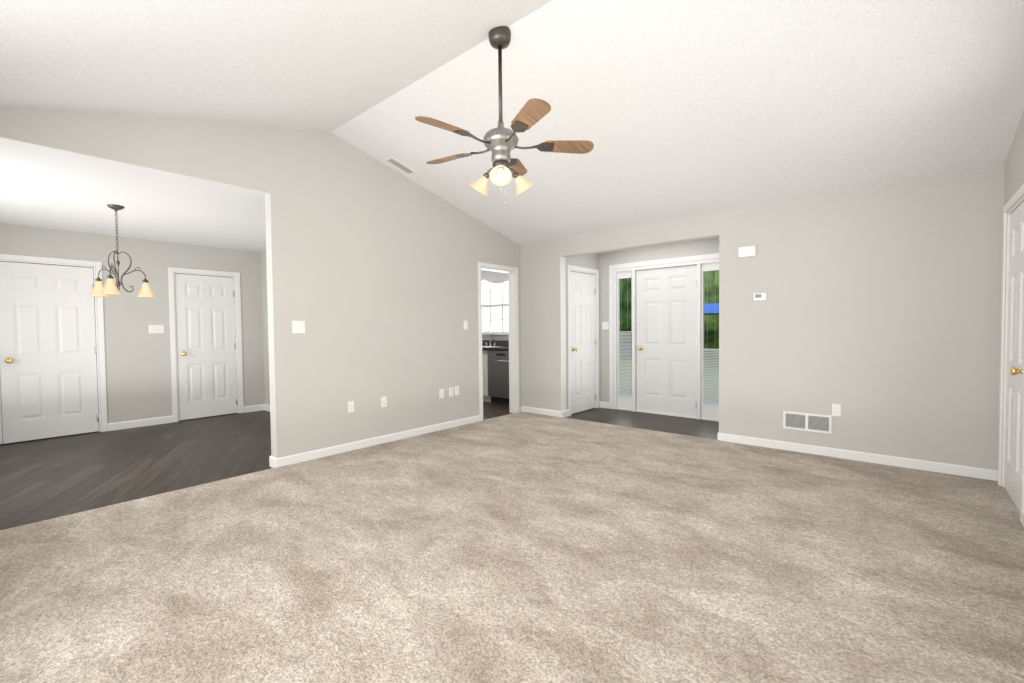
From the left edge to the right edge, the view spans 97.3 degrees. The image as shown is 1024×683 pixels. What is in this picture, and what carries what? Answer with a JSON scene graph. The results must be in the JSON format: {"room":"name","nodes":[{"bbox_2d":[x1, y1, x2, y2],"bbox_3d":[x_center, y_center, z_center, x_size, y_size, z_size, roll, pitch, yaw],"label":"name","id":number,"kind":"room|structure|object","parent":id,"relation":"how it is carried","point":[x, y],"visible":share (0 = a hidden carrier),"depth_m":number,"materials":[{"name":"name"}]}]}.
{"room":"empty living room","nodes":[
{"label":"empty living room","id":0,"kind":"room"},
{"bbox_2d":[0,378,2,436],"bbox_3d":[-5.959,-0.060,5.227,0.620,2.520,1.820,1,2,41],"label":"wall","id":1,"kind":"structure","parent":0,"point":[1,407],"depth_m":5.04,"materials":[{"name":"beige paint"}]},
{"bbox_2d":[0,223,264,431],"bbox_3d":[-4.138,-0.143,6.770,0.120,2.440,7.440,1,2,41],"label":"wall","id":2,"kind":"structure","parent":0,"point":[138,370],"depth_m":5.89,"materials":[{"name":"beige paint"}]},
{"bbox_2d":[0,390,2,443],"bbox_3d":[-5.885,0.138,4.648,0.105,2.013,0.786,1,2,41],"label":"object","id":3,"kind":"object","parent":2,"relation":"attached to","point":[1,439],"visible":1,"depth_m":4.97,"materials":[{"name":"white paint"}]},
{"bbox_2d":[0,261,98,443],"bbox_3d":[-5.367,0.115,5.249,0.105,2.013,0.794,1,2,41],"label":"door","id":4,"kind":"structure","parent":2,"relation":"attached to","point":[48,364],"depth_m":5.24,"materials":[{"name":"white paint"}]},
{"bbox_2d":[0,254,107,431],"bbox_3d":[-5.672,0.091,4.984,0.134,2.107,1.734,1,2,41],"label":"door frame","id":5,"kind":"structure","parent":2,"relation":"attached to","point":[98,301],"depth_m":5.56,"materials":[{"name":"white wood"}]},
{"bbox_2d":[108,415,172,430],"bbox_3d":[-4.833,1.063,5.883,0.014,0.095,0.666,1,2,41],"label":"baseboard","id":6,"kind":"structure","parent":2,"relation":"attached to","point":[166,419],"depth_m":5.86,"materials":[{"name":"white wood"}]},
{"bbox_2d":[149,325,163,333],"bbox_3d":[-4.719,-0.164,5.990,0.018,0.115,0.162,1,2,41],"label":"light switch","id":7,"kind":"object","parent":2,"relation":"attached to","point":[156,329],"visible":1,"depth_m":5.99,"materials":[{"name":"white plastic"}]},
{"bbox_2d":[168,267,243,421],"bbox_3d":[-4.385,0.035,6.476,0.134,2.107,0.874,1,2,41],"label":"door frame","id":8,"kind":"structure","parent":2,"relation":"attached to","point":[172,271],"depth_m":6.28,"materials":[{"name":"white wood"}]},
{"bbox_2d":[175,274,237,419],"bbox_3d":[-4.338,0.070,6.441,0.105,2.013,0.724,1,2,41],"label":"door","id":9,"kind":"structure","parent":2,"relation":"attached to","point":[206,342],"depth_m":6.43,"materials":[{"name":"white paint"}]},
{"bbox_2d":[244,404,263,412],"bbox_3d":[-3.952,1.025,6.903,0.014,0.095,0.283,1,2,41],"label":"baseboard","id":10,"kind":"structure","parent":2,"relation":"attached to","point":[253,408],"depth_m":6.90,"materials":[{"name":"white wood"}]},
{"bbox_2d":[0,143,265,252],"bbox_3d":[-2.950,-1.384,5.699,3.290,0.080,7.440,1,2,41],"label":"ceiling","id":11,"kind":"structure","parent":0,"point":[42,189],"depth_m":4.24,"materials":[{"name":"white paint"}]},
{"bbox_2d":[89,204,154,297],"bbox_3d":[-3.746,-0.869,4.348,0.507,0.861,0.476,1,2,41],"label":"dining chandelier","id":12,"kind":"object","parent":11,"relation":"hanging from","point":[110,287],"visible":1,"depth_m":4.32,"materials":[{"name":"brown metal"}]},
{"bbox_2d":[0,107,521,457],"bbox_3d":[-1.829,-0.453,4.404,0.120,3.150,5.850,1,2,41],"label":"wall","id":13,"kind":"structure","parent":0,"point":[372,272],"depth_m":4.46,"materials":[{"name":"beige paint"}]},
{"bbox_2d":[0,137,269,195],"bbox_3d":[-2.828,-1.274,3.233,0.122,0.002,2.020,1,2,41],"label":"header strip","id":14,"kind":"object","parent":13,"relation":"attached to","point":[97,159],"visible":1,"depth_m":3.24,"materials":[{"name":"white paint"}]},
{"bbox_2d":[269,456,272,466],"bbox_3d":[-1.837,1.072,4.524,0.014,0.095,1.124,1,2,41],"label":"baseboard","id":15,"kind":"structure","parent":13,"relation":"attached to","point":[270,458],"depth_m":4.09,"materials":[{"name":"white wood"}]},
{"bbox_2d":[292,321,304,332],"bbox_3d":[-1.960,-0.134,4.152,0.018,0.115,0.116,1,2,41],"label":"light switch","id":16,"kind":"object","parent":13,"relation":"attached to","point":[298,326],"visible":1,"depth_m":4.15,"materials":[{"name":"white plastic"}]},
{"bbox_2d":[348,401,353,412],"bbox_3d":[-1.629,0.661,4.563,0.015,0.115,0.070,1,2,41],"label":"outlet","id":17,"kind":"object","parent":13,"relation":"attached to","point":[350,406],"visible":1,"depth_m":4.56,"materials":[{"name":"white plastic"}]},
{"bbox_2d":[272,415,479,467],"bbox_3d":[-1.271,1.053,4.989,0.034,0.095,2.567,1,2,41],"label":"baseboard","id":18,"kind":"structure","parent":13,"relation":"attached to","point":[310,455],"depth_m":4.68,"materials":[{"name":"white wood"}]},
{"bbox_2d":[381,396,386,407],"bbox_3d":[-1.377,0.650,4.854,0.015,0.115,0.070,1,2,41],"label":"outlet","id":19,"kind":"object","parent":13,"relation":"attached to","point":[384,401],"visible":1,"depth_m":4.85,"materials":[{"name":"white plastic"}]},
{"bbox_2d":[439,389,443,398],"bbox_3d":[-0.852,0.632,5.464,0.015,0.115,0.070,1,2,41],"label":"outlet","id":20,"kind":"object","parent":13,"relation":"attached to","point":[441,393],"visible":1,"depth_m":5.45,"materials":[{"name":"white plastic"}]},
{"bbox_2d":[449,387,453,396],"bbox_3d":[-0.750,0.623,5.581,0.015,0.115,0.070,1,2,41],"label":"outlet","id":21,"kind":"object","parent":13,"relation":"attached to","point":[451,391],"visible":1,"depth_m":5.58,"materials":[{"name":"white plastic"}]},
{"bbox_2d":[455,386,458,394],"bbox_3d":[-0.689,0.615,5.653,0.015,0.115,0.070,1,2,41],"label":"outlet","id":22,"kind":"object","parent":13,"relation":"attached to","point":[456,390],"visible":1,"depth_m":5.64,"materials":[{"name":"white plastic"}]},
{"bbox_2d":[464,321,467,329],"bbox_3d":[-0.582,-0.209,5.748,0.018,0.115,0.070,1,2,41],"label":"light switch","id":23,"kind":"object","parent":13,"relation":"attached to","point":[465,325],"visible":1,"depth_m":5.74,"materials":[{"name":"white plastic"}]},
{"bbox_2d":[478,262,519,420],"bbox_3d":[-0.221,0.000,6.276,0.148,2.107,0.814,1,2,41],"label":"door frame","id":24,"kind":"structure","parent":13,"relation":"attached to","point":[514,332],"depth_m":6.50,"materials":[{"name":"white wood"}]},
{"bbox_2d":[261,251,269,404],"bbox_3d":[-2.624,-0.136,6.006,3.170,2.440,0.120,1,2,41],"label":"wall","id":25,"kind":"structure","parent":0,"point":[265,327],"depth_m":6.93,"materials":[{"name":"beige paint"}]},
{"bbox_2d":[264,404,269,411],"bbox_3d":[-2.656,1.038,5.990,3.170,0.095,0.014,1,2,41],"label":"baseboard","id":26,"kind":"structure","parent":25,"relation":"attached to","point":[266,407],"depth_m":6.94,"materials":[{"name":"white wood"}]},
{"bbox_2d":[0,401,718,529],"bbox_3d":[-0.988,1.151,4.167,8.320,0.060,7.540,1,2,41],"label":"floor","id":27,"kind":"structure","parent":0,"point":[43,479],"depth_m":4.41,"materials":[{"name":"brown wood"}]},
{"bbox_2d":[482,349,501,401],"bbox_3d":[-0.427,0.569,7.938,0.590,0.875,0.625,1,2,41],"label":"base cabinet","id":28,"kind":"object","parent":27,"relation":"on","point":[487,398],"depth_m":7.58,"materials":[{"name":"white wood"}]},
{"bbox_2d":[482,345,508,350],"bbox_3d":[-0.749,0.108,8.186,3.160,0.040,0.644,1,2,41],"label":"countertop","id":29,"kind":"structure","parent":28,"relation":"on","point":[504,347],"depth_m":7.60,"materials":[{"name":"grey stone"}]},
{"bbox_2d":[487,350,508,404],"bbox_3d":[0.003,0.579,7.526,0.592,0.872,0.649,1,2,41],"label":"dishwasher","id":30,"kind":"object","parent":27,"relation":"on","point":[498,376],"visible":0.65,"depth_m":7.35,"materials":[{"name":"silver metal"}]},
{"bbox_2d":[482,337,508,339],"bbox_3d":[-0.456,-0.227,8.427,3.290,2.440,0.120,1,2,41],"label":"wall","id":31,"kind":"structure","parent":0,"point":[486,338],"depth_m":8.24,"materials":[{"name":"beige paint"}]},
{"bbox_2d":[481,270,508,337],"bbox_3d":[-0.320,-0.703,8.232,1.080,1.260,0.150,1,2,41],"label":"window","id":32,"kind":"structure","parent":31,"relation":"in","point":[493,277],"depth_m":8.18,"materials":[{"name":"wood"}]},
{"bbox_2d":[0,412,1023,682],"bbox_3d":[0.091,1.173,2.807,4.910,0.074,5.850,1,2,41],"label":"floor","id":33,"kind":"structure","parent":0,"point":[524,548],"depth_m":2.26,"materials":[{"name":"beige carpet"}]},
{"bbox_2d":[0,0,1023,244],"bbox_3d":[0.056,-1.681,2.810,4.790,0.840,5.970,1,2,41],"label":"ceiling","id":34,"kind":"structure","parent":0,"point":[678,108],"depth_m":3.04,"materials":[{"name":"white paint"}]},
{"bbox_2d":[384,157,415,174],"bbox_3d":[-1.189,-1.869,4.808,0.130,0.083,0.312,1,2,41],"label":"ceiling vent","id":35,"kind":"object","parent":34,"relation":"in","point":[394,162],"visible":1,"depth_m":4.80,"materials":[{"name":"white plastic"}]},
{"bbox_2d":[415,26,593,203],"bbox_3d":[-0.110,-1.452,2.925,1.165,1.121,1.161,1,2,41],"label":"ceiling fan","id":36,"kind":"object","parent":34,"relation":"hanging from","point":[500,141],"visible":1,"depth_m":2.88,"materials":[{"name":"brown wood"}]},
{"bbox_2d":[565,253,599,409],"bbox_3d":[1.036,-0.191,6.659,0.120,2.440,1.050,1,2,41],"label":"wall","id":37,"kind":"structure","parent":0,"point":[590,261],"depth_m":6.37,"materials":[{"name":"beige paint"}]},
{"bbox_2d":[560,256,565,410],"bbox_3d":[0.702,-0.054,6.179,0.004,2.200,0.119,1,2,41],"label":"trim","id":38,"kind":"structure","parent":37,"relation":"attached to","point":[563,330],"depth_m":6.17,"materials":[{"name":"white wood"}]},
{"bbox_2d":[570,271,595,413],"bbox_3d":[1.060,0.012,6.591,0.105,2.013,0.694,1,2,41],"label":"closet door","id":39,"kind":"structure","parent":37,"relation":"in","point":[583,365],"depth_m":6.59,"materials":[{"name":"white paint"}]},
{"bbox_2d":[568,265,599,415],"bbox_3d":[1.013,-0.023,6.624,0.134,2.107,0.844,1,2,41],"label":"door frame","id":40,"kind":"structure","parent":37,"relation":"attached to","point":[574,268],"depth_m":6.68,"materials":[{"name":"white wood"}]},
{"bbox_2d":[599,237,718,401],"bbox_3d":[1.892,-0.196,6.534,2.740,2.440,0.120,1,2,41],"label":"wall","id":41,"kind":"structure","parent":0,"point":[682,249],"depth_m":6.68,"materials":[{"name":"beige paint"}]},
{"bbox_2d":[602,322,608,328],"bbox_3d":[1.415,-0.241,6.853,0.116,0.115,0.018,1,2,41],"label":"light switch","id":42,"kind":"object","parent":41,"relation":"attached to","point":[605,325],"visible":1,"depth_m":6.85,"materials":[{"name":"white plastic"}]},
{"bbox_2d":[609,253,718,421],"bbox_3d":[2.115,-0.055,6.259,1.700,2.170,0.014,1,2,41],"label":"door frame","id":43,"kind":"structure","parent":41,"relation":"attached to","point":[715,255],"depth_m":6.76,"materials":[{"name":"white wood"}]},
{"bbox_2d":[636,265,696,416],"bbox_3d":[2.134,-0.002,6.276,0.870,2.037,0.114,1,2,41],"label":"entry door","id":44,"kind":"structure","parent":41,"relation":"in","point":[666,337],"depth_m":6.27,"materials":[{"name":"white paint"}]},
{"bbox_2d":[618,268,718,405],"bbox_3d":[2.133,-0.066,6.279,1.432,1.780,0.025,1,2,41],"label":"blind sidelight slats","id":45,"kind":"object","parent":41,"relation":"attached to","point":[621,337],"visible":0.88,"depth_m":5.96,"materials":[{"name":"white plastic"}]},
{"bbox_2d":[520,164,1004,469],"bbox_3d":[1.983,-0.155,5.070,5.030,2.440,0.120,1,2,41],"label":"wall","id":46,"kind":"structure","parent":0,"point":[876,315],"depth_m":4.05,"materials":[{"name":"beige paint"}]},
{"bbox_2d":[521,406,563,416],"bbox_3d":[0.407,0.996,6.384,0.714,0.095,0.014,1,2,41],"label":"baseboard","id":47,"kind":"structure","parent":46,"relation":"attached to","point":[523,408],"depth_m":6.35,"materials":[{"name":"white wood"}]},
{"bbox_2d":[738,245,756,257],"bbox_3d":[2.390,-0.913,4.580,0.170,0.115,0.046,1,2,41],"label":"box","id":48,"kind":"object","parent":46,"relation":"attached to","point":[747,251],"visible":0.98,"depth_m":4.56,"materials":[{"name":"white plastic"}]},
{"bbox_2d":[754,292,766,300],"bbox_3d":[2.489,-0.449,4.527,0.120,0.080,0.024,1,2,41],"label":"thermostat","id":49,"kind":"object","parent":46,"relation":"attached to","point":[760,296],"visible":1,"depth_m":4.51,"materials":[{"name":"white plastic"}]},
{"bbox_2d":[783,411,831,433],"bbox_3d":[2.813,0.769,4.303,0.390,0.170,0.011,1,2,41],"label":"air vent","id":50,"kind":"object","parent":46,"relation":"in","point":[819,423],"visible":1,"depth_m":4.30,"materials":[{"name":"white plastic"}]},
{"bbox_2d":[832,404,840,416],"bbox_3d":[2.989,0.632,4.152,0.070,0.115,0.015,1,2,41],"label":"outlet","id":51,"kind":"object","parent":46,"relation":"attached to","point":[836,409],"visible":1,"depth_m":4.15,"materials":[{"name":"white plastic"}]},
{"bbox_2d":[717,432,997,480],"bbox_3d":[2.983,1.034,4.163,2.064,0.095,0.014,1,2,41],"label":"baseboard","id":52,"kind":"structure","parent":46,"relation":"attached to","point":[946,468],"depth_m":4.00,"materials":[{"name":"white wood"}]},
{"bbox_2d":[1001,111,1023,485],"bbox_3d":[1.889,-0.398,1.198,0.120,3.150,5.850,1,2,41],"label":"wall","id":53,"kind":"structure","parent":0,"point":[1014,174],"depth_m":3.10,"materials":[{"name":"beige paint"}]},
{"bbox_2d":[998,184,1023,522],"bbox_3d":[3.439,0.057,3.014,0.134,2.107,0.914,1,2,41],"label":"door frame","id":54,"kind":"structure","parent":53,"relation":"attached to","point":[1008,206],"depth_m":3.34,"materials":[{"name":"white wood"}]},
{"bbox_2d":[1004,202,1023,510],"bbox_3d":[3.396,0.091,3.054,0.105,2.013,0.756,1,2,41],"label":"door","id":55,"kind":"structure","parent":53,"relation":"in","point":[1014,405],"depth_m":3.10,"materials":[{"name":"white paint"}]},
{"label":"outside","id":56,"kind":"structure","parent":0,"visible":0},
{"bbox_2d":[620,270,718,400],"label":"sidelight window","id":57,"kind":"structure","parent":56,"point":[711,322],"depth_m":17.02,"materials":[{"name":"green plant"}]},
{"bbox_2d":[704,303,718,314],"bbox_3d":[6.078,-0.136,14.406,3.600,2.018,2.400,1,2,41],"label":"canopy","id":58,"kind":"object","parent":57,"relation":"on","point":[711,308],"depth_m":13.07,"materials":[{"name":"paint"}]},
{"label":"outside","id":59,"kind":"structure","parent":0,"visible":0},
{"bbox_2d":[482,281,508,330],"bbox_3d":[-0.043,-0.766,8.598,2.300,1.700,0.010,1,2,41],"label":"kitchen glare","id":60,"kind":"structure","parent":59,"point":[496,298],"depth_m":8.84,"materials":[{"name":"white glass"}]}
]}

